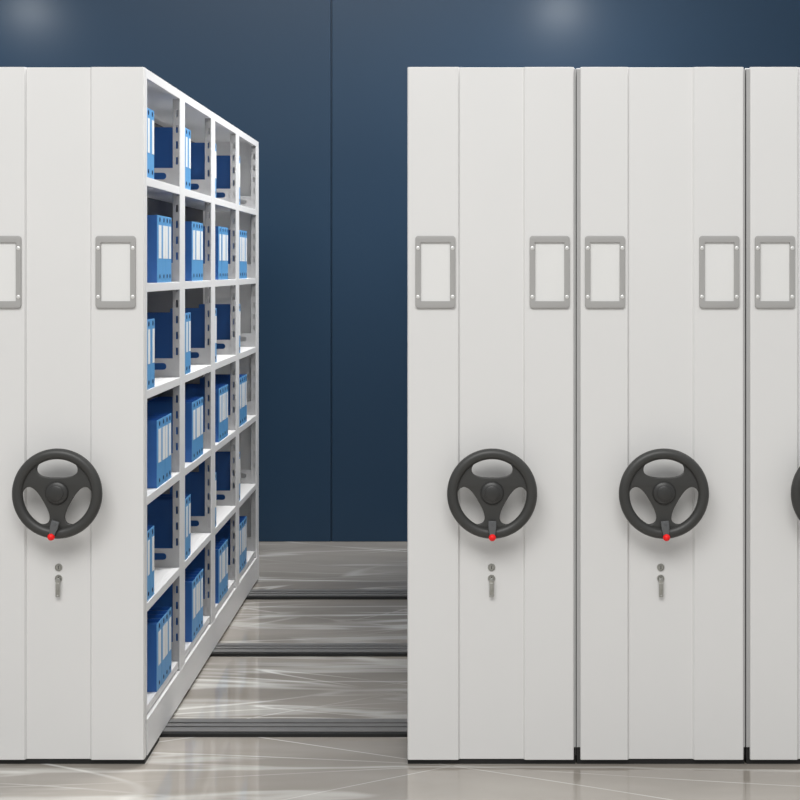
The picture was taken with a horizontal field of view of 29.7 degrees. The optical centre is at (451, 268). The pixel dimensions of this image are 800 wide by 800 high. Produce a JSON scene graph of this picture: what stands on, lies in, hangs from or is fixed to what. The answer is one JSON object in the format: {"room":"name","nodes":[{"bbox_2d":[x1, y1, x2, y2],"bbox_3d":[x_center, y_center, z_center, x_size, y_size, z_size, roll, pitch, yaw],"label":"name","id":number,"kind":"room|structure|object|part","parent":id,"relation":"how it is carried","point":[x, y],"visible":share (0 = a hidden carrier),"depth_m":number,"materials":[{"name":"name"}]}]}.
{"room":"archive room","nodes":[
{"label":"archive room","id":0,"kind":"room"},
{"bbox_2d":[0,0,799,541],"bbox_3d":[0.000,-0.850,9.155,18.000,5.000,0.130,0,0,0],"label":"wall","id":1,"kind":"structure","parent":0,"point":[320,86],"depth_m":9.09,"materials":[{"name":"blue paint"}]},
{"bbox_2d":[0,541,799,799],"bbox_3d":[0.000,1.700,2.650,18.000,0.100,13.300,0,0,0],"label":"floor","id":2,"kind":"structure","parent":0,"point":[177,768],"depth_m":5.16,"materials":[{"name":"grey tile"}]},
{"bbox_2d":[0,67,258,763],"bbox_3d":[-1.302,0.490,6.432,0.562,2.319,3.067,0,0,0],"label":"tall cabinet","id":3,"kind":"object","parent":2,"relation":"on","point":[77,195],"visible":0.92,"depth_m":5.01,"materials":[{"name":"white metal"}]},
{"bbox_3d":[-1.496,0.011,4.996,0.133,0.240,0.008,0,0,0],"label":"card frame","id":4,"kind":"part","parent":3,"relation":"part of","materials":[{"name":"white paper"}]},
{"bbox_3d":[-1.308,0.876,4.910,0.024,0.024,0.024,16,0,0],"label":"crank knob","id":5,"kind":"part","parent":3,"relation":"part of","materials":[{"name":"red plastic"}]},
{"bbox_3d":[-1.301,0.851,4.914,0.026,0.055,0.016,16,0,0],"label":"crank handle","id":6,"kind":"part","parent":3,"relation":"part of","materials":[{"name":"grey metal"}]},
{"bbox_3d":[-1.302,0.482,5.016,0.560,2.302,0.032,0,0,0],"label":"panel","id":7,"kind":"part","parent":3,"relation":"part of","materials":[{"name":"white metal"}]},
{"bbox_3d":[-1.117,0.011,4.996,0.133,0.240,0.008,0,0,0],"label":"card frame","id":8,"kind":"part","parent":3,"relation":"part of","materials":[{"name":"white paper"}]},
{"bbox_2d":[147,529,149,600],"bbox_3d":[-1.123,1.006,5.096,0.191,0.236,0.065,0,0,0],"label":"box file","id":9,"kind":"object","parent":3,"relation":"on","point":[148,530],"visible":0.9,"depth_m":5.09,"materials":[{"name":"blue cardboard"}]},
{"bbox_2d":[147,108,149,177],"bbox_3d":[-1.122,-0.425,5.096,0.191,0.236,0.065,0,0,0],"label":"box file","id":10,"kind":"object","parent":3,"relation":"on","point":[148,109],"visible":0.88,"depth_m":5.09,"materials":[{"name":"blue plastic"}]},
{"bbox_2d":[147,319,150,389],"bbox_3d":[-1.121,0.291,5.096,0.191,0.236,0.065,0,0,0],"label":"box file","id":11,"kind":"object","parent":3,"relation":"on","point":[148,320],"visible":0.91,"depth_m":5.10,"materials":[{"name":"blue plastic"}]},
{"bbox_2d":[147,526,153,597],"bbox_3d":[-1.122,1.006,5.163,0.191,0.236,0.065,0,0,0],"label":"box file","id":12,"kind":"object","parent":3,"relation":"on","point":[151,528],"visible":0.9,"depth_m":5.16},
{"bbox_2d":[147,318,154,387],"bbox_3d":[-1.121,0.291,5.163,0.191,0.236,0.065,0,0,0],"label":"box file","id":13,"kind":"object","parent":3,"relation":"on","point":[152,319],"visible":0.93,"depth_m":5.17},
{"bbox_2d":[150,109,153,178],"bbox_3d":[-1.123,-0.425,5.163,0.191,0.236,0.065,0,0,0],"label":"box file","id":14,"kind":"object","parent":3,"relation":"on","point":[151,111],"visible":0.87,"depth_m":5.16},
{"bbox_2d":[147,619,161,691],"bbox_3d":[-1.122,1.358,5.286,0.191,0.236,0.084,0,0,0],"label":"box file","id":15,"kind":"object","parent":3,"relation":"on","point":[154,626],"visible":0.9,"depth_m":5.24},
{"bbox_2d":[147,418,161,487],"bbox_3d":[-1.122,0.648,5.286,0.191,0.236,0.084,0,0,0],"label":"box file","id":16,"kind":"object","parent":3,"relation":"on","point":[154,425],"visible":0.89,"depth_m":5.24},
{"bbox_2d":[147,215,161,282],"bbox_3d":[-1.121,-0.068,5.286,0.191,0.236,0.084,0,0,0],"label":"box file","id":17,"kind":"object","parent":3,"relation":"on","point":[154,222],"visible":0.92,"depth_m":5.24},
{"bbox_2d":[147,614,164,683],"bbox_3d":[-1.122,1.358,5.361,0.191,0.236,0.063,0,0,0],"label":"box file","id":18,"kind":"object","parent":3,"relation":"on","point":[149,616],"visible":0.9,"depth_m":5.36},
{"bbox_2d":[147,416,164,483],"bbox_3d":[-1.123,0.648,5.361,0.191,0.236,0.063,0,0,0],"label":"box file","id":19,"kind":"object","parent":3,"relation":"on","point":[162,417],"visible":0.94,"depth_m":5.36,"materials":[{"name":"blue plastic"}]},
{"bbox_2d":[147,611,167,679],"bbox_3d":[-1.122,1.358,5.423,0.191,0.236,0.056,0,0,0],"label":"box file","id":20,"kind":"object","parent":3,"relation":"on","point":[148,612],"visible":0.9,"depth_m":5.42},
{"bbox_2d":[147,415,167,481],"bbox_3d":[-1.122,0.648,5.423,0.191,0.236,0.056,0,0,0],"label":"box file","id":21,"kind":"object","parent":3,"relation":"on","point":[166,416],"visible":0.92,"depth_m":5.42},
{"bbox_2d":[147,413,170,478],"bbox_3d":[-1.123,0.648,5.483,0.191,0.236,0.062,0,0,0],"label":"box file","id":22,"kind":"object","parent":3,"relation":"on","point":[168,414],"visible":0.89,"depth_m":5.48,"materials":[{"name":"blue plastic"}]},
{"bbox_2d":[148,607,170,674],"bbox_3d":[-1.122,1.358,5.483,0.191,0.236,0.062,0,0,0],"label":"box file","id":23,"kind":"object","parent":3,"relation":"on","point":[168,609],"visible":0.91,"depth_m":5.49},
{"bbox_2d":[147,661,177,712],"bbox_3d":[-1.302,1.490,5.377,0.546,0.029,0.661,0,0,0],"label":"shelf","id":24,"kind":"object","parent":3,"relation":"attached to","point":[154,699],"depth_m":5.34,"materials":[{"name":"metal"}]},
{"bbox_2d":[147,567,179,610],"bbox_3d":[-1.302,1.139,5.377,0.558,0.029,0.661,0,0,0],"label":"shelf","id":25,"kind":"object","parent":3,"relation":"attached to","point":[164,577],"depth_m":5.46,"materials":[{"name":"metal"}]},
{"bbox_2d":[147,472,179,504],"bbox_3d":[-1.302,0.780,5.377,0.558,0.029,0.661,0,0,0],"label":"shelf","id":26,"kind":"object","parent":3,"relation":"attached to","point":[152,493],"depth_m":5.36,"materials":[{"name":"metal"}]},
{"bbox_2d":[147,377,179,398],"bbox_3d":[-1.302,0.423,5.377,0.558,0.029,0.661,0,0,0],"label":"shelf","id":27,"kind":"object","parent":3,"relation":"attached to","point":[162,384],"depth_m":5.44,"materials":[{"name":"metal"}]},
{"bbox_2d":[147,282,179,291],"bbox_3d":[-1.302,0.065,5.377,0.558,0.029,0.661,0,0,0],"label":"shelf","id":28,"kind":"object","parent":3,"relation":"attached to","point":[164,286],"depth_m":5.35,"materials":[{"name":"metal"}]},
{"bbox_2d":[147,177,179,194],"bbox_3d":[-1.302,-0.292,5.377,0.558,0.029,0.661,0,0,0],"label":"shelf","id":29,"kind":"object","parent":3,"relation":"attached to","point":[170,186],"depth_m":5.43,"materials":[{"name":"metal"}]},
{"bbox_2d":[162,216,165,281],"bbox_3d":[-1.121,-0.068,5.361,0.191,0.236,0.063,0,0,0],"label":"box file","id":30,"kind":"object","parent":3,"relation":"on","point":[163,217],"visible":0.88,"depth_m":5.36,"materials":[{"name":"blue plastic"}]},
{"bbox_2d":[165,217,167,281],"bbox_3d":[-1.121,-0.068,5.423,0.191,0.236,0.056,0,0,0],"label":"box file","id":31,"kind":"object","parent":3,"relation":"on","point":[166,218],"visible":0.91,"depth_m":5.41,"materials":[{"name":"blue plastic"}]},
{"bbox_2d":[147,497,187,559],"bbox_3d":[-1.121,1.006,5.824,0.191,0.236,0.065,0,0,0],"label":"box file","id":32,"kind":"object","parent":3,"relation":"on","point":[160,510],"visible":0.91,"depth_m":5.79,"materials":[{"name":"blue plastic"}]},
{"bbox_2d":[147,313,187,374],"bbox_3d":[-1.121,0.291,5.824,0.191,0.236,0.065,0,0,0],"label":"box file","id":33,"kind":"object","parent":3,"relation":"on","point":[163,321],"visible":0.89,"depth_m":5.79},
{"bbox_2d":[147,312,190,372],"bbox_3d":[-1.123,0.291,5.891,0.191,0.236,0.065,0,0,0],"label":"box file","id":34,"kind":"object","parent":3,"relation":"on","point":[189,313],"visible":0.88,"depth_m":5.89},
{"bbox_2d":[168,217,170,281],"bbox_3d":[-1.122,-0.068,5.483,0.191,0.236,0.062,0,0,0],"label":"box file","id":35,"kind":"object","parent":3,"relation":"on","point":[169,218],"visible":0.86,"depth_m":5.47,"materials":[{"name":"blue plastic"}]},
{"bbox_2d":[154,127,187,188],"bbox_3d":[-1.122,-0.425,5.824,0.191,0.236,0.065,0,0,0],"label":"box file","id":36,"kind":"object","parent":3,"relation":"on","point":[163,136],"visible":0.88,"depth_m":5.79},
{"bbox_2d":[147,401,195,461],"bbox_3d":[-1.121,0.648,5.988,0.191,0.236,0.084,0,0,0],"label":"box file","id":37,"kind":"object","parent":3,"relation":"on","point":[152,406],"visible":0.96,"depth_m":5.95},
{"bbox_2d":[152,578,195,641],"bbox_3d":[-1.121,1.358,5.988,0.191,0.236,0.084,0,0,0],"label":"box file","id":38,"kind":"object","parent":3,"relation":"on","point":[166,600],"visible":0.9,"depth_m":5.95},
{"bbox_2d":[149,399,198,458],"bbox_3d":[-1.121,0.648,6.063,0.191,0.236,0.063,0,0,0],"label":"box file","id":39,"kind":"object","parent":3,"relation":"on","point":[196,400],"visible":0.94,"depth_m":6.09,"materials":[{"name":"blue plastic"}]},
{"bbox_2d":[158,494,190,555],"bbox_3d":[-1.123,1.006,5.891,0.191,0.236,0.065,0,0,0],"label":"box file","id":40,"kind":"object","parent":3,"relation":"on","point":[161,495],"visible":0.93,"depth_m":5.90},
{"bbox_2d":[153,398,200,456],"bbox_3d":[-1.122,0.648,6.125,0.191,0.236,0.056,0,0,0],"label":"box file","id":41,"kind":"object","parent":3,"relation":"on","point":[153,398],"visible":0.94,"depth_m":6.15,"materials":[{"name":"blue plastic"}]},
{"bbox_2d":[155,397,202,454],"bbox_3d":[-1.122,0.648,6.185,0.191,0.236,0.062,0,0,0],"label":"box file","id":42,"kind":"object","parent":3,"relation":"on","point":[155,397],"visible":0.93,"depth_m":6.20,"materials":[{"name":"blue plastic"}]},
{"bbox_2d":[147,188,210,202],"bbox_3d":[-1.302,-0.292,6.077,0.558,0.029,0.729,0,0,0],"label":"shelf","id":43,"kind":"object","parent":3,"relation":"attached to","point":[200,195],"depth_m":6.14,"materials":[{"name":"metal"}]},
{"bbox_2d":[171,221,195,280],"bbox_3d":[-1.122,-0.068,5.988,0.191,0.236,0.084,0,0,0],"label":"box file","id":44,"kind":"object","parent":3,"relation":"on","point":[190,226],"visible":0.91,"depth_m":5.95,"materials":[{"name":"blue plastic"}]},
{"bbox_2d":[188,129,190,189],"bbox_3d":[-1.123,-0.425,5.891,0.191,0.236,0.065,0,0,0],"label":"box file","id":45,"kind":"object","parent":3,"relation":"on","point":[189,131],"visible":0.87,"depth_m":5.89,"materials":[{"name":"blue plastic"}]},
{"bbox_2d":[185,575,197,634],"bbox_3d":[-1.122,1.358,6.063,0.191,0.236,0.063,0,0,0],"label":"box file","id":46,"kind":"object","parent":3,"relation":"on","point":[186,576],"visible":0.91,"depth_m":6.08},
{"bbox_2d":[148,197,235,209],"bbox_3d":[-1.302,-0.292,6.812,0.558,0.029,0.729,0,0,0],"label":"shelf","id":47,"kind":"object","parent":3,"relation":"attached to","point":[154,203],"depth_m":6.74,"materials":[{"name":"metal"}]},
{"bbox_2d":[170,472,215,526],"bbox_3d":[-1.123,1.006,6.534,0.191,0.236,0.065,0,0,0],"label":"box file","id":48,"kind":"object","parent":3,"relation":"on","point":[194,481],"visible":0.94,"depth_m":6.50,"materials":[{"name":"blue plastic"}]},
{"bbox_2d":[185,572,200,631],"bbox_3d":[-1.122,1.358,6.125,0.191,0.236,0.056,0,0,0],"label":"box file","id":49,"kind":"object","parent":3,"relation":"on","point":[186,573],"visible":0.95,"depth_m":6.12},
{"bbox_2d":[170,308,216,362],"bbox_3d":[-1.121,0.291,6.534,0.191,0.236,0.065,0,0,0],"label":"box file","id":50,"kind":"object","parent":3,"relation":"on","point":[197,314],"visible":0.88,"depth_m":6.50,"materials":[{"name":"blue plastic"}]},
{"bbox_2d":[185,569,202,627],"bbox_3d":[-1.122,1.358,6.185,0.191,0.236,0.062,0,0,0],"label":"box file","id":51,"kind":"object","parent":3,"relation":"on","point":[186,570],"visible":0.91,"depth_m":6.20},
{"bbox_2d":[196,222,197,280],"bbox_3d":[-1.122,-0.068,6.063,0.191,0.236,0.063,0,0,0],"label":"box file","id":52,"kind":"object","parent":3,"relation":"on","point":[196,222],"visible":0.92,"depth_m":6.06,"materials":[{"name":"blue plastic"}]},
{"bbox_2d":[185,616,209,657],"bbox_3d":[-1.302,1.490,6.077,0.546,0.029,0.729,0,0,0],"label":"shelf","id":53,"kind":"object","parent":3,"relation":"attached to","point":[191,648],"depth_m":6.09,"materials":[{"name":"metal"}]},
{"bbox_2d":[185,533,210,568],"bbox_3d":[-1.302,1.139,6.077,0.558,0.029,0.729,0,0,0],"label":"shelf","id":54,"kind":"object","parent":3,"relation":"attached to","point":[199,541],"depth_m":6.18,"materials":[{"name":"metal"}]},
{"bbox_2d":[185,449,210,474],"bbox_3d":[-1.302,0.780,6.077,0.558,0.029,0.729,0,0,0],"label":"shelf","id":55,"kind":"object","parent":3,"relation":"attached to","point":[189,466],"depth_m":6.10,"materials":[{"name":"metal"}]},
{"bbox_2d":[185,365,210,381],"bbox_3d":[-1.302,0.423,6.077,0.558,0.029,0.729,0,0,0],"label":"shelf","id":56,"kind":"object","parent":3,"relation":"attached to","point":[196,370],"depth_m":6.16,"materials":[{"name":"metal"}]},
{"bbox_2d":[185,280,210,288],"bbox_3d":[-1.302,0.065,6.077,0.558,0.029,0.729,0,0,0],"label":"shelf","id":57,"kind":"object","parent":3,"relation":"attached to","point":[205,284],"depth_m":6.07,"materials":[{"name":"metal"}]},
{"bbox_2d":[176,387,221,441],"bbox_3d":[-1.121,0.648,6.670,0.191,0.236,0.084,0,0,0],"label":"box file","id":58,"kind":"object","parent":3,"relation":"on","point":[189,391],"visible":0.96,"depth_m":6.63,"materials":[{"name":"blue plastic"}]},
{"bbox_2d":[198,223,199,280],"bbox_3d":[-1.123,-0.068,6.125,0.191,0.236,0.056,0,0,0],"label":"box file","id":59,"kind":"object","parent":3,"relation":"on","point":[198,223],"visible":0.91,"depth_m":6.11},
{"bbox_2d":[200,223,202,280],"bbox_3d":[-1.123,-0.068,6.185,0.191,0.236,0.062,0,0,0],"label":"box file","id":60,"kind":"object","parent":3,"relation":"on","point":[201,224],"visible":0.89,"depth_m":6.17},
{"bbox_3d":[-1.302,-0.654,6.497,0.558,0.032,2.935,0,0,0],"label":"panel","id":61,"kind":"part","parent":3,"relation":"part of","materials":[{"name":"metal"}]},
{"bbox_2d":[191,143,215,197],"bbox_3d":[-1.123,-0.425,6.534,0.191,0.236,0.065,0,0,0],"label":"box file","id":62,"kind":"object","parent":3,"relation":"on","point":[197,149],"visible":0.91,"depth_m":6.50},
{"bbox_2d":[186,546,221,603],"bbox_3d":[-1.121,1.358,6.670,0.191,0.236,0.084,0,0,0],"label":"box file","id":63,"kind":"object","parent":3,"relation":"on","point":[198,562],"visible":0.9,"depth_m":6.63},
{"bbox_2d":[185,386,223,438],"bbox_3d":[-1.121,0.648,6.746,0.191,0.236,0.063,0,0,0],"label":"box file","id":64,"kind":"object","parent":3,"relation":"on","point":[185,386],"visible":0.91,"depth_m":6.76,"materials":[{"name":"blue plastic"}]},
{"bbox_2d":[185,385,225,437],"bbox_3d":[-1.121,0.648,6.807,0.191,0.236,0.056,0,0,0],"label":"box file","id":65,"kind":"object","parent":3,"relation":"on","point":[185,385],"visible":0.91,"depth_m":6.82,"materials":[{"name":"blue plastic"}]},
{"bbox_2d":[186,384,227,436],"bbox_3d":[-1.121,0.648,6.868,0.191,0.236,0.062,0,0,0],"label":"box file","id":66,"kind":"object","parent":3,"relation":"on","point":[186,384],"visible":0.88,"depth_m":6.88,"materials":[{"name":"blue plastic"}]},
{"bbox_2d":[203,226,220,279],"bbox_3d":[-1.122,-0.068,6.670,0.191,0.236,0.084,0,0,0],"label":"box file","id":67,"kind":"object","parent":3,"relation":"on","point":[217,228],"visible":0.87,"depth_m":6.63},
{"bbox_2d":[199,451,239,500],"bbox_3d":[-1.121,1.006,7.269,0.191,0.236,0.065,0,0,0],"label":"box file","id":68,"kind":"object","parent":3,"relation":"on","point":[222,458],"visible":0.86,"depth_m":7.24,"materials":[{"name":"blue plastic"}]},
{"bbox_2d":[199,304,239,352],"bbox_3d":[-1.121,0.291,7.269,0.191,0.236,0.065,0,0,0],"label":"box file","id":69,"kind":"object","parent":3,"relation":"on","point":[223,310],"visible":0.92,"depth_m":7.24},
{"bbox_2d":[215,544,223,597],"bbox_3d":[-1.122,1.358,6.746,0.191,0.236,0.063,0,0,0],"label":"box file","id":70,"kind":"object","parent":3,"relation":"on","point":[222,545],"visible":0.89,"depth_m":6.76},
{"bbox_2d":[215,541,225,594],"bbox_3d":[-1.122,1.358,6.807,0.191,0.236,0.056,0,0,0],"label":"box file","id":71,"kind":"object","parent":3,"relation":"on","point":[216,542],"visible":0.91,"depth_m":6.83,"materials":[{"name":"blue cardboard"}]},
{"bbox_2d":[185,205,255,214],"bbox_3d":[-1.302,-0.292,7.566,0.558,0.029,0.767,0,0,0],"label":"shelf","id":72,"kind":"object","parent":3,"relation":"attached to","point":[189,209],"depth_m":7.63,"materials":[{"name":"metal"}]},
{"bbox_2d":[200,377,241,426],"bbox_3d":[-1.122,0.648,7.308,0.191,0.236,0.084,0,0,0],"label":"box file","id":73,"kind":"object","parent":3,"relation":"on","point":[218,380],"visible":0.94,"depth_m":7.26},
{"bbox_2d":[215,539,227,591],"bbox_3d":[-1.121,1.358,6.868,0.191,0.236,0.062,0,0,0],"label":"box file","id":74,"kind":"object","parent":3,"relation":"on","point":[226,540],"visible":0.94,"depth_m":6.88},
{"bbox_2d":[221,227,223,279],"bbox_3d":[-1.121,-0.068,6.746,0.191,0.236,0.063,0,0,0],"label":"box file","id":75,"kind":"object","parent":3,"relation":"on","point":[222,228],"visible":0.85,"depth_m":6.73,"materials":[{"name":"blue cardboard"}]},
{"bbox_2d":[204,376,243,424],"bbox_3d":[-1.122,0.648,7.383,0.191,0.236,0.063,0,0,0],"label":"box file","id":76,"kind":"object","parent":3,"relation":"on","point":[204,376],"visible":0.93,"depth_m":7.38,"materials":[{"name":"blue plastic"}]},
{"bbox_2d":[224,227,225,278],"bbox_3d":[-1.121,-0.068,6.807,0.191,0.236,0.056,0,0,0],"label":"box file","id":77,"kind":"object","parent":3,"relation":"on","point":[224,227],"visible":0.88,"depth_m":6.80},
{"bbox_2d":[215,580,234,613],"bbox_3d":[-1.302,1.490,6.812,0.546,0.029,0.729,0,0,0],"label":"shelf","id":78,"kind":"object","parent":3,"relation":"attached to","point":[221,606],"depth_m":6.87,"materials":[{"name":"metal"}]},
{"bbox_2d":[215,506,235,534],"bbox_3d":[-1.302,1.139,6.812,0.558,0.029,0.729,0,0,0],"label":"shelf","id":79,"kind":"object","parent":3,"relation":"attached to","point":[223,513],"depth_m":6.90,"materials":[{"name":"metal"}]},
{"bbox_2d":[215,430,235,451],"bbox_3d":[-1.302,0.780,6.812,0.558,0.029,0.729,0,0,0],"label":"shelf","id":80,"kind":"object","parent":3,"relation":"attached to","point":[231,433],"depth_m":6.86,"materials":[{"name":"metal"}]},
{"bbox_2d":[215,355,235,369],"bbox_3d":[-1.302,0.423,6.812,0.558,0.029,0.729,0,0,0],"label":"shelf","id":81,"kind":"object","parent":3,"relation":"attached to","point":[222,360],"depth_m":6.92,"materials":[{"name":"metal"}]},
{"bbox_2d":[215,279,235,286],"bbox_3d":[-1.302,0.065,6.812,0.558,0.029,0.729,0,0,0],"label":"shelf","id":82,"kind":"object","parent":3,"relation":"attached to","point":[226,282],"depth_m":6.83,"materials":[{"name":"metal"}]},
{"bbox_2d":[226,228,227,278],"bbox_3d":[-1.121,-0.068,6.868,0.191,0.236,0.062,0,0,0],"label":"box file","id":83,"kind":"object","parent":3,"relation":"on","point":[226,228],"visible":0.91,"depth_m":6.86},
{"bbox_3d":[-1.302,0.483,7.963,0.554,2.299,0.004,0,0,0],"label":"panel","id":84,"kind":"part","parent":3,"relation":"part of","materials":[{"name":"metal"}]},
{"bbox_2d":[216,155,239,204],"bbox_3d":[-1.122,-0.425,7.269,0.191,0.236,0.065,0,0,0],"label":"box file","id":85,"kind":"object","parent":3,"relation":"on","point":[222,161],"visible":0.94,"depth_m":7.24,"materials":[{"name":"blue plastic"}]},
{"bbox_2d":[215,522,241,572],"bbox_3d":[-1.122,1.358,7.308,0.191,0.236,0.084,0,0,0],"label":"box file","id":86,"kind":"object","parent":3,"relation":"on","point":[224,532],"visible":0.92,"depth_m":7.26,"materials":[{"name":"blue cardboard"}]},
{"bbox_2d":[215,375,244,423],"bbox_3d":[-1.121,0.648,7.445,0.191,0.236,0.056,0,0,0],"label":"box file","id":87,"kind":"object","parent":3,"relation":"on","point":[215,375],"visible":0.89,"depth_m":7.44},
{"bbox_2d":[215,374,246,421],"bbox_3d":[-1.122,0.648,7.505,0.191,0.236,0.062,0,0,0],"label":"box file","id":88,"kind":"object","parent":3,"relation":"on","point":[215,374],"visible":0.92,"depth_m":7.52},
{"bbox_2d":[228,230,241,278],"bbox_3d":[-1.121,-0.068,7.308,0.191,0.236,0.084,0,0,0],"label":"box file","id":89,"kind":"object","parent":3,"relation":"on","point":[240,231],"visible":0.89,"depth_m":7.27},
{"bbox_2d":[227,520,243,568],"bbox_3d":[-1.122,1.358,7.383,0.191,0.236,0.063,0,0,0],"label":"box file","id":90,"kind":"object","parent":3,"relation":"on","point":[228,520],"visible":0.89,"depth_m":7.38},
{"bbox_2d":[229,518,244,567],"bbox_3d":[-1.121,1.358,7.445,0.191,0.236,0.056,0,0,0],"label":"box file","id":91,"kind":"object","parent":3,"relation":"on","point":[243,519],"visible":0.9,"depth_m":7.44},
{"bbox_2d":[242,231,242,278],"bbox_3d":[-1.122,-0.068,7.383,0.191,0.236,0.063,0,0,0],"label":"box file","id":92,"kind":"object","parent":3,"relation":"on","point":[242,231],"visible":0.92,"depth_m":7.38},
{"bbox_2d":[239,516,246,564],"bbox_3d":[-1.123,1.358,7.505,0.191,0.236,0.062,0,0,0],"label":"box file","id":93,"kind":"object","parent":3,"relation":"on","point":[245,517],"visible":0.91,"depth_m":7.53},
{"bbox_2d":[243,231,244,278],"bbox_3d":[-1.122,-0.068,7.445,0.191,0.236,0.056,0,0,0],"label":"box file","id":94,"kind":"object","parent":3,"relation":"on","point":[243,231],"visible":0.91,"depth_m":7.43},
{"bbox_2d":[245,231,246,277],"bbox_3d":[-1.121,-0.068,7.505,0.191,0.236,0.062,0,0,0],"label":"box file","id":95,"kind":"object","parent":3,"relation":"on","point":[245,231],"visible":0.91,"depth_m":7.50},
{"bbox_2d":[239,551,254,578],"bbox_3d":[-1.302,1.490,7.566,0.546,0.029,0.767,0,0,0],"label":"shelf","id":96,"kind":"object","parent":3,"relation":"attached to","point":[250,563],"depth_m":7.63,"materials":[{"name":"metal"}]},
{"bbox_2d":[239,484,255,507],"bbox_3d":[-1.302,1.139,7.566,0.558,0.029,0.767,0,0,0],"label":"shelf","id":97,"kind":"object","parent":3,"relation":"attached to","point":[246,490],"depth_m":7.64,"materials":[{"name":"metal"}]},
{"bbox_2d":[239,415,255,432],"bbox_3d":[-1.302,0.780,7.566,0.558,0.029,0.767,0,0,0],"label":"shelf","id":98,"kind":"object","parent":3,"relation":"attached to","point":[251,419],"depth_m":7.64,"materials":[{"name":"metal"}]},
{"bbox_2d":[239,347,255,358],"bbox_3d":[-1.302,0.423,7.566,0.558,0.029,0.767,0,0,0],"label":"shelf","id":99,"kind":"object","parent":3,"relation":"attached to","point":[244,351],"depth_m":7.64,"materials":[{"name":"metal"}]},
{"bbox_2d":[239,278,255,284],"bbox_3d":[-1.302,0.065,7.566,0.558,0.029,0.767,0,0,0],"label":"shelf","id":100,"kind":"object","parent":3,"relation":"attached to","point":[247,281],"depth_m":7.57,"materials":[{"name":"metal"}]},
{"bbox_2d":[159,719,406,736],"bbox_3d":[0.400,1.642,5.380,5.800,0.016,0.165,0,0,0],"label":"rail","id":101,"kind":"object","parent":2,"relation":"on","point":[174,727],"visible":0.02,"depth_m":5.36,"materials":[{"name":"grey metal"}]},
{"bbox_3d":[0.400,1.644,5.380,5.800,0.012,0.165,0,0,0],"label":"rail","id":102,"kind":"part","parent":101,"relation":"part of","materials":[{"name":"black metal"}]},
{"bbox_2d":[209,643,406,656],"bbox_3d":[0.400,1.642,6.481,5.800,0.016,0.165,0,0,0],"label":"rail","id":103,"kind":"object","parent":2,"relation":"on","point":[221,649],"visible":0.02,"depth_m":6.43,"materials":[{"name":"grey metal"}]},
{"bbox_3d":[0.400,1.644,6.481,5.800,0.012,0.165,0,0,0],"label":"rail","id":104,"kind":"part","parent":103,"relation":"part of","materials":[{"name":"black metal"}]},
{"bbox_2d":[245,589,406,599],"bbox_3d":[0.400,1.642,7.582,5.800,0.016,0.165,0,0,0],"label":"rail","id":105,"kind":"object","parent":2,"relation":"on","point":[254,594],"visible":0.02,"depth_m":7.54,"materials":[{"name":"grey metal"}]},
{"bbox_3d":[0.400,1.644,7.582,5.800,0.012,0.165,0,0,0],"label":"rail","id":106,"kind":"part","parent":105,"relation":"part of","materials":[{"name":"black metal"}]},
{"bbox_2d":[407,67,575,763],"bbox_3d":[0.132,0.490,6.432,0.562,2.319,3.067,0,0,0],"label":"tall cabinet","id":107,"kind":"object","parent":2,"relation":"on","point":[491,151],"visible":1,"depth_m":5.00,"materials":[{"name":"metal"}]},
{"bbox_3d":[-0.055,0.011,4.996,0.133,0.240,0.008,0,0,0],"label":"card frame","id":108,"kind":"part","parent":107,"relation":"part of","materials":[{"name":"grey metal"}]},
{"bbox_3d":[0.132,0.852,4.914,0.026,0.055,0.016,0,0,0],"label":"crank handle","id":109,"kind":"part","parent":107,"relation":"part of","materials":[{"name":"grey metal"}]},
{"bbox_3d":[0.132,0.878,4.910,0.024,0.024,0.024,0,0,0],"label":"crank knob","id":110,"kind":"part","parent":107,"relation":"part of","materials":[{"name":"red plastic"}]},
{"bbox_3d":[0.324,0.011,4.996,0.133,0.240,0.008,0,0,0],"label":"card frame","id":111,"kind":"part","parent":107,"relation":"part of","materials":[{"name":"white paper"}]},
{"bbox_2d":[576,67,744,763],"bbox_3d":[0.695,0.490,6.432,0.562,2.319,3.067,0,0,0],"label":"tall cabinet","id":112,"kind":"object","parent":2,"relation":"on","point":[660,151],"visible":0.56,"depth_m":5.00,"materials":[{"name":"metal"}]},
{"bbox_3d":[0.508,0.011,4.996,0.133,0.240,0.008,0,0,0],"label":"card frame","id":113,"kind":"part","parent":112,"relation":"part of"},
{"bbox_3d":[0.697,0.852,4.914,0.026,0.055,0.016,-6,0,0],"label":"crank handle","id":114,"kind":"part","parent":112,"relation":"part of","materials":[{"name":"grey metal"}]},
{"bbox_3d":[0.700,0.878,4.910,0.024,0.024,0.024,-6,0,0],"label":"crank knob","id":115,"kind":"part","parent":112,"relation":"part of","materials":[{"name":"red plastic"}]},
{"bbox_3d":[0.887,0.011,4.996,0.133,0.240,0.008,0,0,0],"label":"card frame","id":116,"kind":"part","parent":112,"relation":"part of","materials":[{"name":"grey metal"}]},
{"bbox_2d":[744,67,799,763],"bbox_3d":[1.259,0.490,6.432,0.562,2.319,3.067,0,0,0],"label":"tall cabinet","id":117,"kind":"object","parent":2,"relation":"on","point":[772,94],"visible":0.27,"depth_m":5.00,"materials":[{"name":"metal"}]},
{"bbox_3d":[1.072,0.011,4.996,0.133,0.240,0.008,0,0,0],"label":"card frame","id":118,"kind":"part","parent":117,"relation":"part of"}
]}

